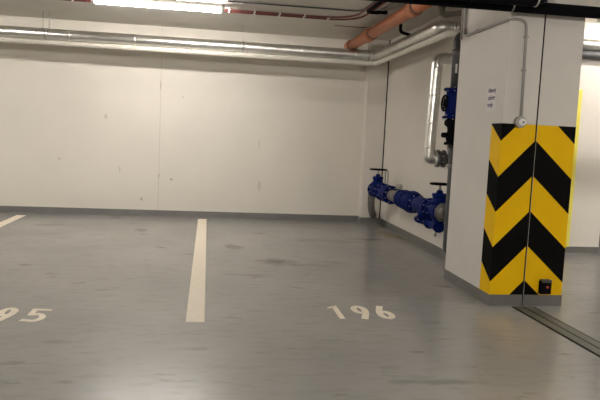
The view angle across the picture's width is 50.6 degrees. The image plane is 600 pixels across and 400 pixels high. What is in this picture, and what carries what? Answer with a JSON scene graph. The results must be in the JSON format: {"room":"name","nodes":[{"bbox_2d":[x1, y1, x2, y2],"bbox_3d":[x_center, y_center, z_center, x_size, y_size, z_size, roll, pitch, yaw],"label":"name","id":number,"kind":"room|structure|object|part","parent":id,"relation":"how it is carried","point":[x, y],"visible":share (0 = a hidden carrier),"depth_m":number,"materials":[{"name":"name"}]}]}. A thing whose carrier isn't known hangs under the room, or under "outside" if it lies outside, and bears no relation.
{"room":"parking garage","nodes":[
{"label":"parking garage","id":0,"kind":"room"},
{"bbox_2d":[0,15,366,215],"bbox_3d":[-4.522,-1.415,10.804,12.125,3.270,0.250,2,6,-8],"label":"wall","id":1,"kind":"structure","parent":0,"point":[81,127],"depth_m":11.03,"materials":[{"name":"paint"}]},
{"bbox_2d":[0,206,379,223],"bbox_3d":[-4.460,0.183,10.728,11.925,0.111,0.250,2,6,-8],"label":"baseboard","id":2,"kind":"structure","parent":1,"relation":"attached to","point":[8,209],"depth_m":11.21,"materials":[{"name":"grey paint"}]},
{"bbox_2d":[0,212,599,399],"bbox_3d":[-0.253,1.286,3.147,18.500,0.200,22.000,2,6,-8],"label":"floor","id":3,"kind":"structure","parent":0,"point":[116,288],"depth_m":5.21,"materials":[{"name":"grey concrete"}]},
{"bbox_2d":[0,215,25,226],"bbox_3d":[-4.189,0.564,7.562,0.148,0.002,6.000,2,6,-8],"label":"parking line","id":4,"kind":"object","parent":3,"relation":"on","point":[16,217],"visible":1,"depth_m":9.93,"materials":[{"name":"paint"}]},
{"bbox_2d":[0,308,52,321],"bbox_3d":[-2.333,0.904,4.999,0.663,0.003,0.405,2,6,-8],"label":"number","id":5,"kind":"object","parent":3,"relation":"on","point":[13,311],"visible":1,"depth_m":5.04,"materials":[{"name":"paint"}]},
{"bbox_2d":[186,219,206,321],"bbox_3d":[-1.269,0.651,8.053,0.148,0.002,6.120,2,6,-8],"label":"parking line","id":6,"kind":"object","parent":3,"relation":"on","point":[196,300],"visible":1,"depth_m":6.49,"materials":[{"name":"paint"}]},
{"bbox_2d":[328,306,394,318],"bbox_3d":[0.533,0.981,5.555,0.558,0.003,0.427,2,6,-8],"label":"number","id":7,"kind":"object","parent":3,"relation":"on","point":[365,313],"visible":1,"depth_m":5.55,"materials":[{"name":"paint"}]},
{"bbox_2d":[513,306,599,356],"bbox_3d":[3.052,1.701,-0.548,0.222,0.006,13.300,2,6,-8],"label":"joint","id":8,"kind":"object","parent":3,"relation":"on","point":[579,338],"visible":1,"depth_m":5.30,"materials":[{"name":"metal"}]},
{"bbox_2d":[0,0,599,39],"bbox_3d":[-0.093,-2.163,2.805,18.500,0.200,22.000,2,6,-8],"label":"ceiling","id":9,"kind":"structure","parent":0,"point":[59,9],"depth_m":9.70,"materials":[{"name":"paint"}]},
{"bbox_2d":[43,11,49,39],"bbox_3d":[-3.966,-2.726,9.908,0.094,0.437,0.173,4,6,15],"label":"hanger","id":10,"kind":"object","parent":9,"relation":"hanging from","point":[43,11],"visible":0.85,"depth_m":9.88,"materials":[{"name":"metal"}]},
{"bbox_2d":[0,30,460,65],"bbox_3d":[-3.970,-2.304,8.275,11.823,0.079,3.380,2,6,-8],"label":"pipe","id":11,"kind":"object","parent":10,"relation":"hanging from","point":[450,33],"visible":0.97,"depth_m":10.12,"materials":[{"name":"silver metal"}]},
{"bbox_2d":[0,21,460,60],"bbox_3d":[-3.989,-2.451,8.439,11.823,0.180,3.118,2,6,-8],"label":"insulated pipe","id":12,"kind":"object","parent":10,"relation":"hanging from","point":[437,27],"visible":0.84,"depth_m":10.08,"materials":[{"name":"metal"}]},
{"bbox_2d":[91,0,224,12],"bbox_3d":[-1.918,-2.663,8.625,1.770,0.119,0.100,2,6,-8],"label":"tube light","id":13,"kind":"object","parent":9,"relation":"attached to","point":[164,4],"visible":1,"depth_m":8.61,"materials":[{"name":"white plastic"}]},
{"bbox_2d":[65,0,386,20],"bbox_3d":[-4.184,-2.622,6.749,10.933,0.042,3.822,2,6,-8],"label":"conduit","id":14,"kind":"object","parent":9,"relation":"attached to","point":[383,3],"visible":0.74,"depth_m":9.18,"materials":[{"name":"red plastic"}]},
{"bbox_2d":[242,25,243,52],"bbox_3d":[-0.931,-2.630,10.356,0.025,0.437,0.178,2,6,-8],"label":"hanger","id":15,"kind":"object","parent":9,"relation":"hanging from","point":[243,25],"visible":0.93,"depth_m":10.31,"materials":[{"name":"metal"}]},
{"bbox_2d":[225,1,377,18],"bbox_3d":[-4.223,-2.616,6.673,10.833,0.042,3.682,2,6,-8],"label":"conduit","id":16,"kind":"object","parent":9,"relation":"attached to","point":[229,9],"visible":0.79,"depth_m":9.06,"materials":[{"name":"red plastic"}]},
{"bbox_2d":[228,0,375,11],"bbox_3d":[0.071,-2.538,7.833,1.870,0.020,1.530,2,6,-8],"label":"cable","id":17,"kind":"object","parent":9,"relation":"attached to","point":[228,0],"visible":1,"depth_m":8.55,"materials":[{"name":"red plastic"}]},
{"bbox_2d":[366,1,387,14],"bbox_3d":[1.107,-2.445,7.882,0.300,0.054,1.312,2,6,-8],"label":"bracket","id":18,"kind":"object","parent":9,"relation":"attached to","point":[369,11],"visible":0.99,"depth_m":8.41,"materials":[{"name":"black metal"}]},
{"bbox_2d":[376,3,395,10],"bbox_3d":[1.351,-2.414,7.232,0.101,0.027,3.160,1,6,-12],"label":"conduit","id":19,"kind":"object","parent":9,"relation":"attached to","point":[392,4],"visible":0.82,"depth_m":8.35,"materials":[{"name":"grey plastic"}]},
{"bbox_2d":[344,4,431,48],"bbox_3d":[1.320,-2.360,8.121,0.213,0.236,5.706,2,6,-10],"label":"pipe","id":20,"kind":"object","parent":9,"relation":"hanging from","point":[409,11],"visible":0.82,"depth_m":8.61,"materials":[{"name":"plastic"}]},
{"bbox_2d":[378,3,403,14],"bbox_3d":[1.440,-2.411,7.246,0.101,0.027,3.160,1,6,-12],"label":"conduit","id":21,"kind":"object","parent":9,"relation":"attached to","point":[400,4],"visible":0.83,"depth_m":8.32,"materials":[{"name":"grey plastic"}]},
{"bbox_2d":[399,24,410,35],"bbox_3d":[1.465,-2.433,8.830,0.170,0.306,0.043,3,6,4],"label":"bracket","id":22,"kind":"object","parent":9,"relation":"attached to","point":[400,25],"visible":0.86,"depth_m":8.82,"materials":[{"name":"black metal"}]},
{"bbox_2d":[439,6,461,17],"bbox_3d":[1.926,-2.369,7.840,0.089,0.194,0.483,-3,8,-44],"label":"pipe","id":23,"kind":"object","parent":9,"relation":"attached to","point":[442,12],"visible":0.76,"depth_m":7.89,"materials":[{"name":"grey plastic"}]},
{"bbox_2d":[367,0,599,18],"bbox_3d":[3.338,-1.672,5.832,10.200,0.107,0.107,2,6,-8],"label":"pipe","id":24,"kind":"object","parent":9,"relation":"hanging from","point":[569,10],"visible":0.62,"depth_m":5.60,"materials":[{"name":"black metal"}]},
{"bbox_2d":[455,0,546,6],"bbox_3d":[0.278,-2.000,5.193,3.942,0.556,0.127,2,6,-8],"label":"pipe","id":25,"kind":"object","parent":9,"relation":"attached to","point":[531,3],"visible":1,"depth_m":5.41,"materials":[{"name":"black metal"}]},
{"bbox_2d":[358,39,388,217],"bbox_3d":[1.328,-1.206,11.432,0.360,3.270,0.220,2,6,-8],"label":"wall","id":26,"kind":"structure","parent":0,"point":[376,76],"depth_m":11.32,"materials":[{"name":"paint"}]},
{"bbox_2d":[368,193,376,218],"bbox_3d":[1.264,0.031,11.044,0.165,0.619,0.825,3,6,7],"label":"pipe elbow","id":27,"kind":"object","parent":26,"relation":"attached to","point":[371,200],"visible":0.63,"depth_m":10.79,"materials":[{"name":"grey metal"}]},
{"bbox_2d":[367,168,386,197],"bbox_3d":[1.279,-0.276,10.436,0.294,0.481,0.366,2,6,-8],"label":"valve","id":28,"kind":"object","parent":27,"relation":"attached to","point":[377,179],"visible":0.74,"depth_m":10.37,"materials":[{"name":"blue metal"}]},
{"bbox_2d":[379,40,390,217],"bbox_3d":[1.510,-1.191,11.357,0.020,3.270,0.022,2,6,-8],"label":"trim","id":29,"kind":"structure","parent":26,"relation":"attached to","point":[389,40],"depth_m":11.33,"materials":[{"name":"black metal"}]},
{"bbox_2d":[406,194,431,224],"bbox_3d":[1.592,0.133,8.229,0.260,0.377,0.622,2,6,-8],"label":"strainer","id":30,"kind":"object","parent":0,"point":[415,203],"visible":0.67,"depth_m":8.15,"materials":[{"name":"blue metal"}]},
{"bbox_2d":[400,191,418,212],"bbox_3d":[1.531,0.028,8.661,0.310,0.310,0.276,2,6,-8],"label":"valve","id":31,"kind":"object","parent":30,"relation":"attached to","point":[404,197],"visible":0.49,"depth_m":8.62,"materials":[{"name":"blue metal"}]},
{"bbox_2d":[424,218,443,236],"bbox_3d":[1.647,0.329,7.811,0.140,0.220,0.360,2,6,-8],"label":"valve","id":32,"kind":"object","parent":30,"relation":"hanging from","point":[438,227],"visible":0.86,"depth_m":7.70,"materials":[{"name":"blue metal"}]},
{"bbox_2d":[424,182,446,222],"bbox_3d":[1.679,0.026,7.661,0.256,0.470,0.326,2,6,-8],"label":"valve","id":33,"kind":"object","parent":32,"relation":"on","point":[439,197],"visible":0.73,"depth_m":7.61,"materials":[{"name":"blue metal"}]},
{"bbox_2d":[380,8,461,248],"bbox_3d":[1.936,-0.981,9.441,0.275,3.270,4.860,2,6,-8],"label":"wall","id":34,"kind":"structure","parent":0,"point":[409,74],"depth_m":9.80,"materials":[{"name":"paint"}]},
{"bbox_2d":[384,171,388,184],"bbox_3d":[1.511,-0.249,11.143,0.020,0.540,0.180,2,6,-8],"label":"tube","id":35,"kind":"object","parent":34,"relation":"attached to","point":[385,171],"visible":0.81,"depth_m":11.05,"materials":[{"name":"grey plastic"}]},
{"bbox_2d":[379,218,445,259],"bbox_3d":[1.746,0.608,9.342,0.030,0.111,4.390,2,6,-8],"label":"baseboard","id":36,"kind":"structure","parent":34,"relation":"attached to","point":[432,248],"depth_m":9.50,"materials":[{"name":"grey paint"}]},
{"bbox_2d":[423,53,451,165],"bbox_3d":[1.800,-1.136,8.013,0.421,1.417,0.190,2,6,-8],"label":"insulated riser","id":37,"kind":"object","parent":34,"relation":"attached to","point":[430,155],"visible":0.95,"depth_m":7.94,"materials":[{"name":"metal"}]},
{"bbox_2d":[435,150,447,166],"bbox_3d":[1.846,-0.524,8.084,0.252,0.220,0.220,2,6,-8],"label":"coupling","id":38,"kind":"object","parent":37,"relation":"attached to","point":[443,156],"visible":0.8,"depth_m":8.00,"materials":[{"name":"silver metal"}]},
{"bbox_2d":[443,32,460,253],"bbox_3d":[1.885,-0.623,7.297,0.430,2.575,0.124,2,6,-8],"label":"grey standpipe","id":39,"kind":"object","parent":34,"relation":"attached to","point":[457,42],"visible":0.36,"depth_m":7.24,"materials":[{"name":"metal"}]},
{"bbox_2d":[434,203,445,221],"bbox_3d":[1.704,0.154,7.465,0.220,0.220,0.110,2,6,-8],"label":"grey elbow","id":40,"kind":"object","parent":39,"relation":"attached to","point":[439,212],"visible":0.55,"depth_m":7.46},
{"bbox_2d":[441,118,454,144],"bbox_3d":[1.724,-0.780,7.257,0.223,0.300,0.190,2,6,-8],"label":"fitting","id":41,"kind":"object","parent":39,"relation":"attached to","point":[449,123],"visible":0.63,"depth_m":7.21,"materials":[{"name":"black metal"}]},
{"bbox_2d":[441,87,457,119],"bbox_3d":[1.753,-1.097,7.228,0.254,0.366,0.250,2,6,-8],"label":"valve","id":42,"kind":"object","parent":41,"relation":"on","point":[450,99],"visible":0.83,"depth_m":7.15,"materials":[{"name":"blue metal"}]},
{"bbox_2d":[444,0,586,305],"bbox_3d":[2.138,-0.676,6.451,0.742,3.270,1.146,2,6,-8],"label":"concrete pillar","id":43,"kind":"structure","parent":0,"point":[510,190],"depth_m":5.97,"materials":[{"name":"paint"}]},
{"bbox_2d":[460,8,463,39],"bbox_3d":[1.745,-2.044,6.781,0.023,0.650,0.024,2,6,-8],"label":"conduit","id":44,"kind":"object","parent":43,"relation":"attached to","point":[462,17],"visible":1,"depth_m":6.79,"materials":[{"name":"grey plastic"}]},
{"bbox_2d":[486,85,497,111],"bbox_3d":[1.832,-0.969,6.069,0.003,0.240,0.210,2,6,-8],"label":"paper notice","id":45,"kind":"object","parent":43,"relation":"attached to","point":[492,90],"visible":1,"depth_m":6.07,"materials":[{"name":"white paper"}]},
{"bbox_2d":[463,8,528,115],"bbox_3d":[1.901,-1.557,6.251,0.216,1.500,1.058,2,6,-8],"label":"conduit","id":46,"kind":"object","parent":43,"relation":"attached to","point":[526,36],"visible":0.97,"depth_m":5.80,"materials":[{"name":"grey plastic"}]},
{"bbox_3d":[2.065,0.895,6.607,0.742,0.107,1.146,2,6,-8],"label":"skirting","id":47,"kind":"part","parent":43,"relation":"part of","materials":[{"name":"grey paint"}]},
{"bbox_2d":[514,116,525,127],"bbox_3d":[2.027,-0.716,5.822,0.108,0.108,0.056,2,6,-8],"label":"socket","id":48,"kind":"object","parent":43,"relation":"attached to","point":[520,121],"visible":1,"depth_m":5.81,"materials":[{"name":"grey plastic"}]},
{"bbox_3d":[2.039,-0.714,5.806,0.068,0.068,0.012,2,6,-8],"label":"lid","id":49,"kind":"part","parent":48,"relation":"part of","materials":[{"name":"white plastic"}]},
{"bbox_2d":[538,279,551,293],"bbox_3d":[2.330,0.824,6.025,0.110,0.140,0.064,2,6,-8],"label":"box","id":50,"kind":"object","parent":43,"relation":"attached to","point":[545,285],"visible":1,"depth_m":6.01,"materials":[{"name":"black plastic"}]},
{"bbox_3d":[2.333,0.768,6.019,0.100,0.027,0.064,2,6,-8],"label":"box lid","id":51,"kind":"part","parent":50,"relation":"part of","materials":[{"name":"black plastic"}]},
{"bbox_2d":[569,23,599,246],"bbox_3d":[3.275,-0.879,9.035,2.260,3.270,0.260,2,6,-8],"label":"wall","id":52,"kind":"structure","parent":0,"point":[585,218],"depth_m":9.06,"materials":[{"name":"paint"}]},
{"bbox_2d":[566,89,582,246],"bbox_3d":[3.874,-0.440,9.010,0.065,2.233,0.049,2,6,-8],"label":"guard","id":53,"kind":"object","parent":52,"relation":"attached to","point":[580,90],"visible":0.5,"depth_m":8.98,"materials":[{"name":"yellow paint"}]},
{"bbox_2d":[565,246,598,254],"bbox_3d":[3.223,0.705,9.048,2.260,0.111,0.030,2,6,-8],"label":"baseboard","id":54,"kind":"structure","parent":52,"relation":"attached to","point":[571,249],"depth_m":9.18,"materials":[{"name":"grey paint"}]},
{"bbox_2d":[582,50,599,59],"bbox_3d":[5.118,-1.980,8.982,5.780,0.124,0.124,2,6,-8],"label":"pipe","id":55,"kind":"object","parent":52,"relation":"attached to","point":[586,54],"visible":0.02,"depth_m":8.77,"materials":[{"name":"silver metal"}]},
{"bbox_2d":[583,39,599,50],"bbox_3d":[5.128,-2.111,8.939,5.780,0.149,0.149,2,6,-8],"label":"insulated pipe","id":56,"kind":"object","parent":52,"relation":"attached to","point":[588,44],"visible":0.2,"depth_m":8.71,"materials":[{"name":"metal"}]},
{"bbox_3d":[1.509,0.012,8.814,0.236,0.236,0.050,2,6,-8],"label":"ring","id":57,"kind":"object","parent":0,"visible":0},
{"bbox_2d":[393,190,408,208],"bbox_3d":[1.486,-0.005,8.976,0.279,0.279,0.296,2,6,-8],"label":"expansion joint","id":58,"kind":"object","parent":57,"relation":"attached to","point":[398,194],"visible":0.41,"depth_m":8.94,"materials":[{"name":"blue metal"}]},
{"bbox_2d":[387,190,397,201],"bbox_3d":[1.430,-0.046,9.365,0.192,0.192,0.506,2,6,-8],"label":"spool","id":59,"kind":"object","parent":58,"relation":"attached to","point":[390,195],"visible":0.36,"depth_m":9.38,"materials":[{"name":"grey metal"}]},
{"bbox_2d":[375,184,397,203],"bbox_3d":[1.359,-0.098,9.857,0.280,0.280,0.506,2,6,-8],"label":"flange","id":60,"kind":"object","parent":59,"relation":"attached to","point":[381,191],"visible":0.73,"depth_m":9.75,"materials":[{"name":"blue metal"}]},
{"bbox_2d":[396,184,402,190],"bbox_3d":[1.449,-0.174,9.263,0.102,0.125,0.104,2,6,-8],"label":"air vent","id":61,"kind":"object","parent":59,"relation":"on","point":[398,186],"visible":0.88,"depth_m":9.22,"materials":[{"name":"grey metal"}]}
]}

